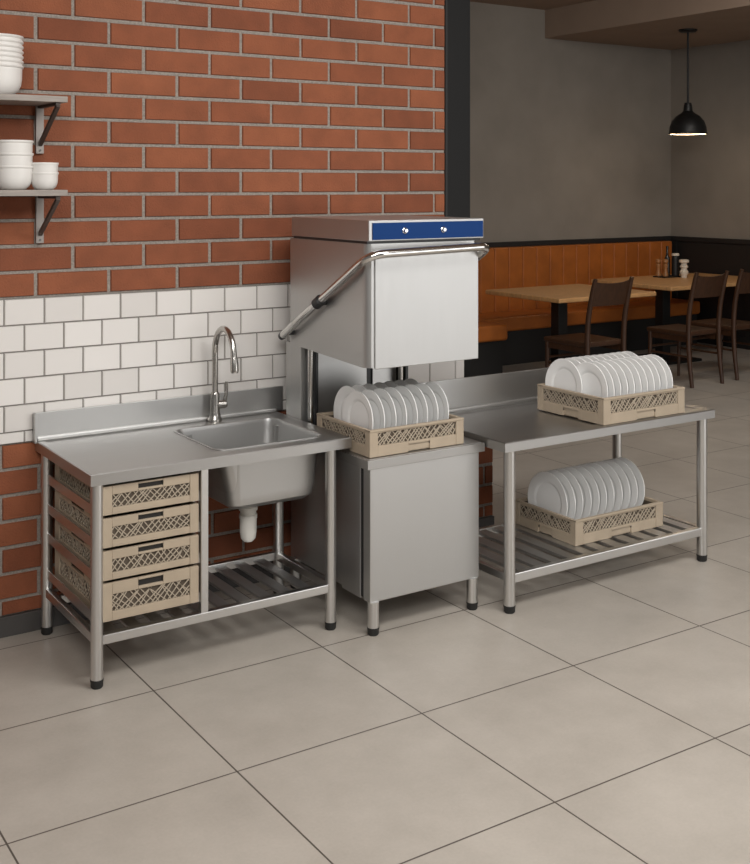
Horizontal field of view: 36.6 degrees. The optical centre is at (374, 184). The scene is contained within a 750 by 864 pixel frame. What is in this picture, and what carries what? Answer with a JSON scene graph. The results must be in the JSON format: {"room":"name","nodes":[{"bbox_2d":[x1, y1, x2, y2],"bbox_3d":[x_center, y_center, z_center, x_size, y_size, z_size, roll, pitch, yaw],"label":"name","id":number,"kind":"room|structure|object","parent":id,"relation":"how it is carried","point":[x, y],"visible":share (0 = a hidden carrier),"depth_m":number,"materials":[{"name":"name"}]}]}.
{"room":"commercial kitchen","nodes":[
{"label":"commercial kitchen","id":0,"kind":"room"},
{"bbox_2d":[0,0,492,615],"bbox_3d":[-1.753,-0.050,4.909,5.660,4.001,0.209,0,0,-33],"label":"wall","id":1,"kind":"structure","parent":0,"point":[189,137],"depth_m":5.36,"materials":[{"name":"red brick"}]},
{"bbox_2d":[0,93,67,153],"bbox_3d":[-1.778,-0.255,4.604,0.983,0.235,0.288,0,0,-33],"label":"wall shelf","id":2,"kind":"object","parent":1,"relation":"attached to","point":[40,102],"visible":1,"depth_m":4.81,"materials":[{"name":"grey metal"}]},
{"bbox_2d":[0,63,23,93],"bbox_3d":[-1.583,-0.435,4.727,0.226,0.125,0.226,0,0,-33],"label":"bowl","id":3,"kind":"object","parent":2,"relation":"on","point":[10,74],"visible":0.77,"depth_m":4.67,"materials":[{"name":"white ceramic"}]},
{"bbox_2d":[0,58,23,65],"bbox_3d":[-1.583,-0.456,4.727,0.226,0.125,0.226,0,0,-33],"label":"bowl","id":4,"kind":"object","parent":3,"relation":"on","point":[2,60],"visible":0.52,"depth_m":4.66,"materials":[{"name":"white ceramic"}]},
{"bbox_2d":[0,53,23,60],"bbox_3d":[-1.583,-0.476,4.727,0.226,0.125,0.226,0,0,-33],"label":"bowl","id":5,"kind":"object","parent":4,"relation":"on","point":[2,55],"visible":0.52,"depth_m":4.66,"materials":[{"name":"white ceramic"}]},
{"bbox_2d":[0,48,23,55],"bbox_3d":[-1.583,-0.496,4.727,0.226,0.125,0.226,0,0,-33],"label":"bowl","id":6,"kind":"object","parent":5,"relation":"on","point":[2,50],"visible":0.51,"depth_m":4.66,"materials":[{"name":"white ceramic"}]},
{"bbox_2d":[0,43,23,50],"bbox_3d":[-1.583,-0.517,4.727,0.226,0.125,0.226,0,0,-33],"label":"bowl","id":7,"kind":"object","parent":6,"relation":"on","point":[2,45],"visible":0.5,"depth_m":4.66,"materials":[{"name":"white ceramic"}]},
{"bbox_2d":[0,38,23,45],"bbox_3d":[-1.583,-0.537,4.727,0.226,0.125,0.226,0,0,-33],"label":"bowl","id":8,"kind":"object","parent":7,"relation":"on","point":[2,40],"visible":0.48,"depth_m":4.66,"materials":[{"name":"white ceramic"}]},
{"bbox_2d":[0,33,23,40],"bbox_3d":[-1.583,-0.558,4.727,0.226,0.125,0.226,0,0,-33],"label":"bowl","id":9,"kind":"object","parent":8,"relation":"on","point":[2,35],"visible":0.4,"depth_m":4.66,"materials":[{"name":"white ceramic"}]},
{"bbox_2d":[0,190,67,242],"bbox_3d":[-1.778,0.138,4.604,0.983,0.235,0.288,0,0,-33],"label":"wall shelf","id":10,"kind":"object","parent":1,"relation":"attached to","point":[41,224],"visible":0.99,"depth_m":4.82,"materials":[{"name":"grey metal"}]},
{"bbox_2d":[0,165,32,189],"bbox_3d":[-1.517,-0.030,4.747,0.168,0.100,0.168,0,0,-33],"label":"bowl","id":11,"kind":"object","parent":10,"relation":"on","point":[12,177],"visible":1,"depth_m":4.68,"materials":[{"name":"white ceramic"}]},
{"bbox_2d":[0,153,33,165],"bbox_3d":[-1.517,-0.084,4.747,0.168,0.100,0.168,0,0,-33],"label":"bowl","id":12,"kind":"object","parent":11,"relation":"on","point":[20,159],"visible":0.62,"depth_m":4.68,"materials":[{"name":"white ceramic"}]},
{"bbox_2d":[0,140,33,152],"bbox_3d":[-1.517,-0.137,4.747,0.168,0.100,0.168,0,0,-33],"label":"bowl","id":13,"kind":"object","parent":12,"relation":"on","point":[6,146],"visible":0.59,"depth_m":4.68,"materials":[{"name":"white ceramic"}]},
{"bbox_2d":[31,172,58,189],"bbox_3d":[-1.399,-0.018,4.794,0.118,0.074,0.118,0,0,-33],"label":"bowl","id":14,"kind":"object","parent":10,"relation":"on","point":[40,180],"visible":1,"depth_m":4.75,"materials":[{"name":"white ceramic"}]},
{"bbox_2d":[32,162,58,171],"bbox_3d":[-1.399,-0.058,4.794,0.118,0.074,0.118,0,0,-33],"label":"bowl","id":15,"kind":"object","parent":14,"relation":"on","point":[37,166],"visible":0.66,"depth_m":4.75,"materials":[{"name":"white ceramic"}]},
{"bbox_2d":[0,516,493,637],"bbox_3d":[-1.699,1.906,4.826,5.660,0.088,0.021,0,0,-33],"label":"baseboard","id":16,"kind":"structure","parent":1,"relation":"attached to","point":[27,621],"depth_m":4.97,"materials":[{"name":"grey"}]},
{"bbox_2d":[444,0,447,216],"bbox_3d":[0.388,-0.778,6.202,0.014,2.543,0.013,0,0,-33],"label":"trim","id":17,"kind":"structure","parent":1,"relation":"attached to","point":[446,1],"depth_m":6.20,"materials":[{"name":"black"}]},
{"bbox_2d":[448,0,469,376],"bbox_3d":[0.397,-0.450,6.355,0.169,3.200,0.232,0,0,-33],"label":"trim","id":18,"kind":"structure","parent":1,"relation":"attached to","point":[458,10],"depth_m":6.26,"materials":[{"name":"black paint"}]},
{"bbox_2d":[0,342,749,863],"bbox_3d":[2.675,1.990,5.945,17.000,0.080,15.000,0,0,-33],"label":"floor","id":19,"kind":"structure","parent":0,"point":[605,718],"depth_m":4.14,"materials":[{"name":"stone"}]},
{"bbox_2d":[33,386,351,689],"bbox_3d":[-0.782,1.472,4.987,1.236,0.955,0.715,0,0,-33],"label":"table","id":20,"kind":"object","parent":19,"relation":"on","point":[258,454],"visible":0.91,"depth_m":4.91,"materials":[{"name":"silver metal"}]},
{"bbox_2d":[55,549,198,622],"bbox_3d":[-1.052,1.627,4.762,0.404,0.148,0.600,0,0,-33],"label":"crate","id":21,"kind":"object","parent":20,"relation":"in","point":[129,596],"visible":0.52,"depth_m":4.54,"materials":[{"name":"beige plastic"}]},
{"bbox_2d":[55,519,198,580],"bbox_3d":[-1.052,1.484,4.762,0.404,0.114,0.600,0,0,-33],"label":"crate","id":22,"kind":"object","parent":21,"relation":"on","point":[137,558],"visible":0.59,"depth_m":4.55,"materials":[{"name":"beige plastic"}]},
{"bbox_2d":[55,489,198,548],"bbox_3d":[-1.052,1.357,4.762,0.404,0.114,0.600,0,0,-33],"label":"crate","id":23,"kind":"object","parent":22,"relation":"on","point":[131,527],"visible":0.41,"depth_m":4.55,"materials":[{"name":"beige plastic"}]},
{"bbox_2d":[55,464,198,515],"bbox_3d":[-1.052,1.231,4.762,0.404,0.112,0.600,0,0,-33],"label":"crate","id":24,"kind":"object","parent":23,"relation":"on","point":[135,495],"visible":0.5,"depth_m":4.54,"materials":[{"name":"beige plastic"}]},
{"bbox_2d":[33,386,282,443],"bbox_3d":[-0.970,1.060,5.273,1.236,0.130,0.030,0,0,-33],"label":"backsplash","id":25,"kind":"structure","parent":20,"relation":"on","point":[57,424],"depth_m":5.22,"materials":[{"name":"silver metal"}]},
{"bbox_2d":[35,411,351,486],"bbox_3d":[-0.794,1.138,4.979,1.184,0.046,0.715,0,0,-33],"label":"countertop","id":26,"kind":"structure","parent":20,"relation":"on","point":[107,458],"depth_m":4.78,"materials":[{"name":"silver metal"}]},
{"bbox_2d":[208,326,238,422],"bbox_3d":[-0.692,0.887,5.293,0.100,0.463,0.261,0,0,-33],"label":"tap","id":27,"kind":"object","parent":20,"relation":"on","point":[216,404],"visible":1,"depth_m":5.34,"materials":[{"name":"silver metal"}]},
{"bbox_2d":[208,392,221,422],"bbox_3d":[-0.758,1.050,5.365,0.068,0.139,0.068,0,0,-33],"label":"base","id":28,"kind":"object","parent":27,"relation":"on","point":[215,402],"depth_m":5.35,"materials":[{"name":"silver metal"}]},
{"bbox_2d":[174,417,321,508],"bbox_3d":[-0.576,1.258,5.107,0.539,0.286,0.504,0,0,-33],"label":"sink","id":29,"kind":"object","parent":20,"relation":"in","point":[248,485],"depth_m":4.98,"materials":[{"name":"silver metal"}]},
{"bbox_2d":[278,215,489,635],"bbox_3d":[0.013,1.052,5.334,0.706,1.797,0.898,0,0,-33],"label":"dishwasher","id":30,"kind":"object","parent":19,"relation":"on","point":[373,298],"visible":0.85,"depth_m":5.08,"materials":[{"name":"silver metal"}]},
{"bbox_2d":[290,238,477,368],"bbox_3d":[0.036,0.526,5.329,0.612,0.543,0.682,0,0,-33],"label":"hood","id":31,"kind":"object","parent":30,"relation":"attached to","point":[422,309],"depth_m":5.06,"materials":[{"name":"silver metal"}]},
{"bbox_2d":[317,411,463,457],"bbox_3d":[0.067,1.125,5.240,0.514,0.119,0.461,0,0,-33],"label":"dish rack","id":32,"kind":"object","parent":30,"relation":"on","point":[366,442],"visible":0.69,"depth_m":5.05,"materials":[{"name":"beige plastic"}]},
{"bbox_2d":[334,386,354,420],"bbox_3d":[-0.119,1.048,5.195,0.024,0.254,0.254,0,0,-33],"label":"dinner plate","id":33,"kind":"object","parent":32,"relation":"in","point":[342,394],"visible":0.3,"depth_m":5.26,"materials":[{"name":"white ceramic"}]},
{"bbox_2d":[343,391,372,429],"bbox_3d":[-0.073,1.048,5.069,0.024,0.254,0.254,0,0,-33],"label":"dinner plate","id":34,"kind":"object","parent":32,"relation":"in","point":[357,410],"visible":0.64,"depth_m":5.08,"materials":[{"name":"white ceramic"}]},
{"bbox_2d":[352,385,366,391],"bbox_3d":[-0.069,1.048,5.224,0.024,0.254,0.254,0,0,-33],"label":"dinner plate","id":35,"kind":"object","parent":32,"relation":"in","point":[360,388],"visible":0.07,"depth_m":5.23,"materials":[{"name":"white ceramic"}]},
{"bbox_2d":[363,383,376,390],"bbox_3d":[-0.018,1.048,5.255,0.024,0.254,0.254,0,0,-33],"label":"dinner plate","id":36,"kind":"object","parent":32,"relation":"in","point":[368,386],"visible":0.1,"depth_m":5.26,"materials":[{"name":"white ceramic"}]},
{"bbox_2d":[362,390,384,428],"bbox_3d":[-0.022,1.048,5.099,0.024,0.254,0.254,0,0,-33],"label":"dinner plate","id":37,"kind":"object","parent":32,"relation":"in","point":[374,400],"visible":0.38,"depth_m":5.06,"materials":[{"name":"white ceramic"}]},
{"bbox_2d":[373,382,387,388],"bbox_3d":[0.030,1.048,5.290,0.025,0.254,0.254,0,0,-33],"label":"dinner plate","id":38,"kind":"object","parent":32,"relation":"in","point":[378,384],"visible":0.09,"depth_m":5.29,"materials":[{"name":"white ceramic"}]},
{"bbox_2d":[373,388,395,427],"bbox_3d":[0.029,1.048,5.131,0.026,0.254,0.254,0,0,-33],"label":"dinner plate","id":39,"kind":"object","parent":32,"relation":"in","point":[387,402],"visible":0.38,"depth_m":5.09,"materials":[{"name":"white ceramic"}]},
{"bbox_2d":[384,381,397,387],"bbox_3d":[0.079,1.048,5.324,0.024,0.254,0.254,0,0,-33],"label":"dinner plate","id":40,"kind":"object","parent":32,"relation":"in","point":[388,383],"visible":0.02,"depth_m":5.33,"materials":[{"name":"white ceramic"}]},
{"bbox_2d":[384,387,406,425],"bbox_3d":[0.077,1.048,5.163,0.025,0.254,0.254,0,0,-33],"label":"dinner plate","id":41,"kind":"object","parent":32,"relation":"in","point":[400,407],"visible":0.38,"depth_m":5.12,"materials":[{"name":"white ceramic"}]},
{"bbox_2d":[394,380,407,385],"bbox_3d":[0.128,1.048,5.356,0.026,0.254,0.254,0,0,-33],"label":"dinner plate","id":42,"kind":"object","parent":32,"relation":"in","point":[398,382],"visible":0.09,"depth_m":5.36,"materials":[{"name":"white ceramic"}]},
{"bbox_2d":[395,386,417,424],"bbox_3d":[0.126,1.048,5.196,0.024,0.254,0.254,0,0,-33],"label":"dinner plate","id":43,"kind":"object","parent":32,"relation":"in","point":[411,407],"visible":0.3,"depth_m":5.15,"materials":[{"name":"white ceramic"}]},
{"bbox_2d":[404,378,418,384],"bbox_3d":[0.177,1.048,5.388,0.025,0.254,0.254,0,0,-33],"label":"dinner plate","id":44,"kind":"object","parent":32,"relation":"in","point":[409,381],"visible":0.16,"depth_m":5.39,"materials":[{"name":"white ceramic"}]},
{"bbox_2d":[404,384,427,422],"bbox_3d":[0.174,1.048,5.232,0.025,0.254,0.254,0,0,-33],"label":"dinner plate","id":45,"kind":"object","parent":32,"relation":"in","point":[420,400],"visible":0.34,"depth_m":5.19,"materials":[{"name":"white ceramic"}]},
{"bbox_2d":[415,383,437,421],"bbox_3d":[0.223,1.048,5.263,0.025,0.254,0.254,0,0,-33],"label":"dinner plate","id":46,"kind":"object","parent":32,"relation":"in","point":[431,401],"visible":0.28,"depth_m":5.22,"materials":[{"name":"white ceramic"}]},
{"bbox_2d":[426,382,448,419],"bbox_3d":[0.273,1.048,5.297,0.024,0.254,0.254,0,0,-33],"label":"dinner plate","id":47,"kind":"object","parent":32,"relation":"in","point":[443,408],"visible":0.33,"depth_m":5.25,"materials":[{"name":"white ceramic"}]},
{"bbox_2d":[470,320,507,376],"bbox_3d":[0.770,1.683,11.405,1.110,0.535,0.460,0,0,-33],"label":"bench","id":48,"kind":"object","parent":19,"relation":"on","point":[491,335],"visible":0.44,"depth_m":11.43,"materials":[{"name":"leather"}]},
{"bbox_2d":[421,368,714,613],"bbox_3d":[0.982,1.474,5.796,1.410,0.952,0.710,0,0,-33],"label":"table","id":49,"kind":"object","parent":19,"relation":"on","point":[500,411],"visible":0.48,"depth_m":5.65,"materials":[{"name":"silver metal"}]},
{"bbox_2d":[421,368,547,412],"bbox_3d":[0.797,1.083,6.078,1.410,0.171,0.034,0,0,-33],"label":"backsplash","id":50,"kind":"structure","parent":49,"relation":"on","point":[508,388],"depth_m":5.96,"materials":[{"name":"silver metal"}]},
{"bbox_2d":[449,401,714,452],"bbox_3d":[0.982,1.187,5.796,1.410,0.044,0.710,0,0,-33],"label":"countertop","id":51,"kind":"structure","parent":49,"relation":"on","point":[520,426],"depth_m":5.54,"materials":[{"name":"silver metal"}]},
{"bbox_2d":[515,496,662,545],"bbox_3d":[1.116,1.712,5.923,0.618,0.126,0.466,0,0,-33],"label":"dish rack","id":52,"kind":"object","parent":49,"relation":"on","point":[648,515],"visible":0.7,"depth_m":5.75,"materials":[{"name":"beige plastic"}]},
{"bbox_2d":[528,471,567,515],"bbox_3d":[0.883,1.615,5.786,0.026,0.300,0.300,0,0,-33],"label":"dinner plate","id":53,"kind":"object","parent":52,"relation":"in","point":[545,491],"visible":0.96,"depth_m":5.79,"materials":[{"name":"white ceramic"}]},
{"bbox_2d":[546,470,575,518],"bbox_3d":[0.929,1.615,5.816,0.026,0.300,0.300,0,0,-33],"label":"dinner plate","id":54,"kind":"object","parent":52,"relation":"in","point":[571,501],"visible":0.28,"depth_m":5.74,"materials":[{"name":"white ceramic"}]},
{"bbox_2d":[554,468,582,519],"bbox_3d":[0.973,1.615,5.847,0.026,0.300,0.300,0,0,-33],"label":"dinner plate","id":55,"kind":"object","parent":52,"relation":"in","point":[574,483],"visible":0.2,"depth_m":5.76,"materials":[{"name":"white ceramic"}]},
{"bbox_2d":[562,467,591,518],"bbox_3d":[1.020,1.615,5.877,0.025,0.300,0.300,0,0,-33],"label":"dinner plate","id":56,"kind":"object","parent":52,"relation":"in","point":[587,501],"visible":0.26,"depth_m":5.80,"materials":[{"name":"white ceramic"}]},
{"bbox_2d":[571,465,599,516],"bbox_3d":[1.067,1.615,5.907,0.027,0.300,0.300,0,0,-33],"label":"dinner plate","id":57,"kind":"object","parent":52,"relation":"in","point":[586,474],"visible":0.23,"depth_m":5.83,"materials":[{"name":"white ceramic"}]},
{"bbox_2d":[577,464,606,514],"bbox_3d":[1.112,1.616,5.939,0.017,0.300,0.300,2,-1,-33],"label":"dinner plate","id":58,"kind":"object","parent":52,"relation":"in","point":[600,484],"visible":0.2,"depth_m":5.85,"materials":[{"name":"white ceramic"}]},
{"bbox_2d":[586,463,614,512],"bbox_3d":[1.156,1.615,5.970,0.026,0.300,0.300,0,0,-33],"label":"dinner plate","id":59,"kind":"object","parent":52,"relation":"in","point":[604,475],"visible":0.16,"depth_m":5.89,"materials":[{"name":"white ceramic"}]},
{"bbox_2d":[593,461,622,511],"bbox_3d":[1.204,1.615,5.998,0.026,0.300,0.300,0,0,-33],"label":"dinner plate","id":60,"kind":"object","parent":52,"relation":"in","point":[618,494],"visible":0.27,"depth_m":5.92,"materials":[{"name":"white ceramic"}]},
{"bbox_2d":[601,460,629,509],"bbox_3d":[1.250,1.615,6.026,0.026,0.300,0.300,0,0,-33],"label":"dinner plate","id":61,"kind":"object","parent":52,"relation":"in","point":[622,476],"visible":0.26,"depth_m":5.94,"materials":[{"name":"white ceramic"}]},
{"bbox_2d":[609,459,637,507],"bbox_3d":[1.297,1.615,6.057,0.026,0.300,0.300,0,0,-33],"label":"dinner plate","id":62,"kind":"object","parent":52,"relation":"in","point":[631,478],"visible":0.27,"depth_m":5.97,"materials":[{"name":"white ceramic"}]},
{"bbox_2d":[615,457,644,506],"bbox_3d":[1.341,1.615,6.089,0.025,0.300,0.300,0,0,-33],"label":"dinner plate","id":63,"kind":"object","parent":52,"relation":"in","point":[639,479],"visible":0.26,"depth_m":6.00,"materials":[{"name":"white ceramic"}]},
{"bbox_2d":[537,383,684,424],"bbox_3d":[1.213,1.098,5.836,0.572,0.131,0.486,0,0,-33],"label":"dish rack","id":64,"kind":"object","parent":49,"relation":"on","point":[586,407],"visible":0.81,"depth_m":5.66,"materials":[{"name":"beige plastic"}]},
{"bbox_2d":[545,358,581,392],"bbox_3d":[0.961,1.018,5.757,0.026,0.272,0.272,0,0,-33],"label":"dinner plate","id":65,"kind":"object","parent":64,"relation":"in","point":[562,373],"visible":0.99,"depth_m":5.76,"materials":[{"name":"white ceramic"}]},
{"bbox_2d":[565,358,580,365],"bbox_3d":[1.001,1.018,5.780,0.026,0.272,0.272,0,0,-33],"label":"dinner plate","id":66,"kind":"object","parent":64,"relation":"in","point":[575,362],"visible":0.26,"depth_m":5.76,"materials":[{"name":"white ceramic"}]},
{"bbox_2d":[572,357,585,362],"bbox_3d":[1.038,1.018,5.809,0.026,0.272,0.272,0,0,-33],"label":"dinner plate","id":67,"kind":"object","parent":64,"relation":"in","point":[580,360],"visible":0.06,"depth_m":5.79,"materials":[{"name":"white ceramic"}]},
{"bbox_2d":[579,356,591,361],"bbox_3d":[1.076,1.018,5.832,0.026,0.272,0.272,0,0,-33],"label":"dinner plate","id":68,"kind":"object","parent":64,"relation":"in","point":[586,359],"visible":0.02,"depth_m":5.82,"materials":[{"name":"white ceramic"}]},
{"bbox_2d":[585,355,597,360],"bbox_3d":[1.116,1.019,5.862,0.017,0.272,0.272,2,-1,-33],"label":"dinner plate","id":69,"kind":"object","parent":64,"relation":"in","point":[592,358],"visible":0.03,"depth_m":5.85,"materials":[{"name":"white ceramic"}]},
{"bbox_2d":[576,362,607,397],"bbox_3d":[1.065,1.018,5.640,0.026,0.272,0.272,0,0,-33],"label":"dinner plate","id":70,"kind":"object","parent":64,"relation":"in","point":[594,383],"visible":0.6,"depth_m":5.62,"materials":[{"name":"white ceramic"}]},
{"bbox_2d":[591,355,605,360],"bbox_3d":[1.154,1.018,5.884,0.025,0.272,0.272,0,0,-33],"label":"dinner plate","id":71,"kind":"object","parent":64,"relation":"in","point":[598,357],"visible":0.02,"depth_m":5.87,"materials":[{"name":"white ceramic"}]},
{"bbox_2d":[590,361,614,396],"bbox_3d":[1.103,1.019,5.667,0.017,0.272,0.272,2,-1,-33],"label":"dinner plate","id":72,"kind":"object","parent":64,"relation":"in","point":[611,391],"visible":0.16,"depth_m":5.59,"materials":[{"name":"white ceramic"}]},
{"bbox_2d":[598,354,611,359],"bbox_3d":[1.193,1.018,5.907,0.025,0.272,0.272,0,0,-33],"label":"dinner plate","id":73,"kind":"object","parent":64,"relation":"in","point":[606,357],"visible":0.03,"depth_m":5.89,"materials":[{"name":"white ceramic"}]},
{"bbox_2d":[596,360,620,395],"bbox_3d":[1.142,1.019,5.695,0.017,0.272,0.272,2,-1,-33],"label":"dinner plate","id":74,"kind":"object","parent":64,"relation":"in","point":[617,386],"visible":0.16,"depth_m":5.62,"materials":[{"name":"white ceramic"}]},
{"bbox_2d":[605,353,617,358],"bbox_3d":[1.232,1.018,5.933,0.025,0.272,0.272,0,0,-33],"label":"dinner plate","id":75,"kind":"object","parent":64,"relation":"in","point":[612,356],"visible":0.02,"depth_m":5.92,"materials":[{"name":"white ceramic"}]},
{"bbox_2d":[602,360,627,394],"bbox_3d":[1.180,1.018,5.717,0.026,0.272,0.272,0,0,-33],"label":"dinner plate","id":76,"kind":"object","parent":64,"relation":"in","point":[623,381],"visible":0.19,"depth_m":5.64,"materials":[{"name":"white ceramic"}]},
{"bbox_2d":[610,353,624,357],"bbox_3d":[1.269,1.018,5.961,0.025,0.272,0.272,0,0,-33],"label":"dinner plate","id":77,"kind":"object","parent":64,"relation":"in","point":[618,355],"visible":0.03,"depth_m":5.95,"materials":[{"name":"white ceramic"}]},
{"bbox_2d":[609,359,634,393],"bbox_3d":[1.220,1.018,5.742,0.026,0.272,0.272,0,0,-33],"label":"dinner plate","id":78,"kind":"object","parent":64,"relation":"in","point":[630,380],"visible":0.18,"depth_m":5.67,"materials":[{"name":"white ceramic"}]},
{"bbox_2d":[616,352,630,357],"bbox_3d":[1.307,1.018,5.987,0.025,0.272,0.272,0,0,-33],"label":"dinner plate","id":79,"kind":"object","parent":64,"relation":"in","point":[621,353],"visible":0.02,"depth_m":5.97,"materials":[{"name":"white ceramic"}]},
{"bbox_2d":[617,358,641,392],"bbox_3d":[1.258,1.018,5.766,0.026,0.272,0.272,0,0,-33],"label":"dinner plate","id":80,"kind":"object","parent":64,"relation":"in","point":[638,387],"visible":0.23,"depth_m":5.69,"materials":[{"name":"white ceramic"}]},
{"bbox_2d":[623,351,636,356],"bbox_3d":[1.347,1.019,6.014,0.017,0.272,0.272,2,-1,-33],"label":"dinner plate","id":81,"kind":"object","parent":64,"relation":"in","point":[631,354],"visible":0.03,"depth_m":6.00,"materials":[{"name":"white ceramic"}]},
{"bbox_2d":[623,357,647,391],"bbox_3d":[1.297,1.018,5.792,0.025,0.272,0.272,0,0,-33],"label":"dinner plate","id":82,"kind":"object","parent":64,"relation":"in","point":[644,382],"visible":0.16,"depth_m":5.71,"materials":[{"name":"white ceramic"}]},
{"bbox_2d":[628,357,654,390],"bbox_3d":[1.336,1.018,5.817,0.026,0.272,0.272,0,0,-33],"label":"dinner plate","id":83,"kind":"object","parent":64,"relation":"in","point":[651,385],"visible":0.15,"depth_m":5.74,"materials":[{"name":"white ceramic"}]},
{"bbox_2d":[634,356,659,390],"bbox_3d":[1.373,1.018,5.846,0.024,0.272,0.272,0,0,-33],"label":"dinner plate","id":84,"kind":"object","parent":64,"relation":"in","point":[649,363],"visible":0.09,"depth_m":5.77,"materials":[{"name":"white ceramic"}]},
{"bbox_2d":[643,355,666,389],"bbox_3d":[1.414,1.018,5.869,0.026,0.272,0.272,0,0,-33],"label":"dinner plate","id":85,"kind":"object","parent":64,"relation":"in","point":[663,378],"visible":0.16,"depth_m":5.79,"materials":[{"name":"white ceramic"}]},
{"bbox_2d":[649,354,672,388],"bbox_3d":[1.449,1.018,5.897,0.026,0.272,0.272,0,0,-33],"label":"dinner plate","id":86,"kind":"object","parent":64,"relation":"in","point":[663,363],"visible":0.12,"depth_m":5.82,"materials":[{"name":"white ceramic"}]},
{"bbox_2d":[485,284,655,361],"bbox_3d":[1.993,1.515,11.574,1.320,0.870,1.120,0,0,-33],"label":"dining table","id":87,"kind":"object","parent":19,"relation":"on","point":[559,296],"visible":0.59,"depth_m":11.32,"materials":[{"name":"brown wood"}]},
{"bbox_2d":[478,241,699,365],"bbox_3d":[1.431,1.327,12.530,5.750,1.245,0.575,0,0,-33],"label":"banquette","id":88,"kind":"object","parent":19,"relation":"on","point":[528,322],"visible":0.43,"depth_m":13.07,"materials":[{"name":"wood"}]},
{"bbox_2d":[544,276,633,367],"bbox_3d":[1.972,1.393,10.477,0.506,1.119,0.692,0,0,-33],"label":"dining chair","id":89,"kind":"object","parent":19,"relation":"on","point":[601,294],"visible":0.72,"depth_m":10.32,"materials":[{"name":"brown wood"}]},
{"bbox_2d":[591,273,737,364],"bbox_3d":[3.555,1.515,12.984,1.800,0.870,1.200,0,0,-33],"label":"dining table","id":90,"kind":"object","parent":19,"relation":"on","point":[662,286],"visible":0.61,"depth_m":12.59,"materials":[{"name":"brown wood"}]},
{"bbox_2d":[653,275,680,277],"bbox_3d":[3.430,1.073,13.284,0.300,0.014,0.180,0,0,-33],"label":"tray","id":91,"kind":"object","parent":90,"relation":"on","point":[661,276],"visible":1,"depth_m":13.20,"materials":[{"name":"black metal"}]},
{"bbox_2d":[655,259,660,275],"bbox_3d":[3.322,0.965,13.285,0.068,0.200,0.068,0,0,-33],"label":"pepper mill","id":92,"kind":"object","parent":91,"relation":"on","point":[658,261],"visible":1,"depth_m":13.26,"materials":[{"name":"brown wood"}]},
{"bbox_2d":[663,259,668,275],"bbox_3d":[3.398,0.965,13.251,0.068,0.200,0.068,0,0,-33],"label":"pepper mill","id":93,"kind":"object","parent":91,"relation":"on","point":[665,261],"visible":1,"depth_m":13.23,"materials":[{"name":"brown wood"}]},
{"bbox_2d":[664,246,669,275],"bbox_3d":[3.444,0.892,13.354,0.066,0.345,0.066,0,0,-33],"label":"bottle","id":94,"kind":"object","parent":91,"relation":"on","point":[667,247],"visible":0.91,"depth_m":13.33,"materials":[{"name":"black glass"}]},
{"bbox_2d":[671,253,678,275],"bbox_3d":[3.530,0.933,13.314,0.090,0.264,0.090,0,0,-33],"label":"sauce bottle","id":95,"kind":"object","parent":91,"relation":"on","point":[675,259],"visible":1,"depth_m":13.28,"materials":[{"name":"black plastic"}]},
{"bbox_2d":[679,259,688,277],"bbox_3d":[3.601,0.973,13.205,0.116,0.213,0.116,0,0,-33],"label":"grinder","id":96,"kind":"object","parent":90,"relation":"on","point":[683,272],"visible":1,"depth_m":13.17,"materials":[{"name":"beige ceramic"}]},
{"bbox_2d":[647,270,728,387],"bbox_3d":[3.092,1.393,11.212,0.486,1.119,0.652,0,0,-33],"label":"dining chair","id":97,"kind":"object","parent":19,"relation":"on","point":[702,286],"visible":0.98,"depth_m":11.08,"materials":[{"name":"brown wood"}]},
{"bbox_2d":[691,269,749,379],"bbox_3d":[3.675,1.393,11.691,0.546,1.119,0.712,0,0,-33],"label":"dining chair","id":98,"kind":"object","parent":19,"relation":"on","point":[729,327],"visible":0.77,"depth_m":11.38,"materials":[{"name":"brown wood"}]},
{"bbox_2d":[470,2,670,247],"bbox_3d":[0.801,-0.050,12.610,7.375,4.000,0.200,0,0,-33],"label":"wall","id":99,"kind":"structure","parent":0,"point":[569,139],"depth_m":13.43,"materials":[{"name":"beige paint"}]},
{"bbox_2d":[485,236,670,246],"bbox_3d":[0.782,0.676,12.457,7.175,0.057,0.035,0,0,-33],"label":"trim","id":100,"kind":"structure","parent":99,"relation":"attached to","point":[654,238],"depth_m":13.51,"materials":[{"name":"black wood"}]},
{"bbox_2d":[470,0,749,49],"bbox_3d":[0.943,-1.925,6.123,14.300,0.410,11.200,0,0,-33],"label":"ceiling","id":101,"kind":"structure","parent":0,"point":[656,24],"depth_m":12.59,"materials":[{"name":"beige paint"}]},
{"bbox_2d":[668,28,707,134],"bbox_3d":[3.464,-1.141,12.541,0.420,1.158,0.420,0,0,-33],"label":"pendant lamp","id":102,"kind":"object","parent":101,"relation":"hanging from","point":[688,122],"visible":1,"depth_m":12.44,"materials":[{"name":"black metal"}]},
{"bbox_2d":[670,134,700,134],"bbox_3d":[3.464,-0.567,12.541,0.393,0.007,0.393,0,0,-33],"label":"diffuser","id":103,"kind":"object","parent":102,"relation":"attached to","point":[670,134],"depth_m":12.71,"materials":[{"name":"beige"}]},
{"bbox_2d":[671,40,749,244],"bbox_3d":[6.874,-0.050,9.899,0.200,4.000,11.000,0,0,-33],"label":"wall","id":104,"kind":"structure","parent":0,"point":[710,172],"depth_m":13.87,"materials":[{"name":"beige paint"}]},
{"bbox_2d":[671,241,749,349],"bbox_3d":[6.784,1.330,9.828,0.028,1.240,10.980,0,0,-33],"label":"wainscoting","id":105,"kind":"structure","parent":104,"relation":"attached to","point":[710,258],"depth_m":13.79,"materials":[{"name":"black wood"}]},
{"bbox_2d":[671,236,749,244],"bbox_3d":[6.785,0.676,9.820,0.035,0.057,10.965,0,0,-33],"label":"trim","id":106,"kind":"structure","parent":104,"relation":"attached to","point":[673,238],"depth_m":13.86,"materials":[{"name":"black wood"}]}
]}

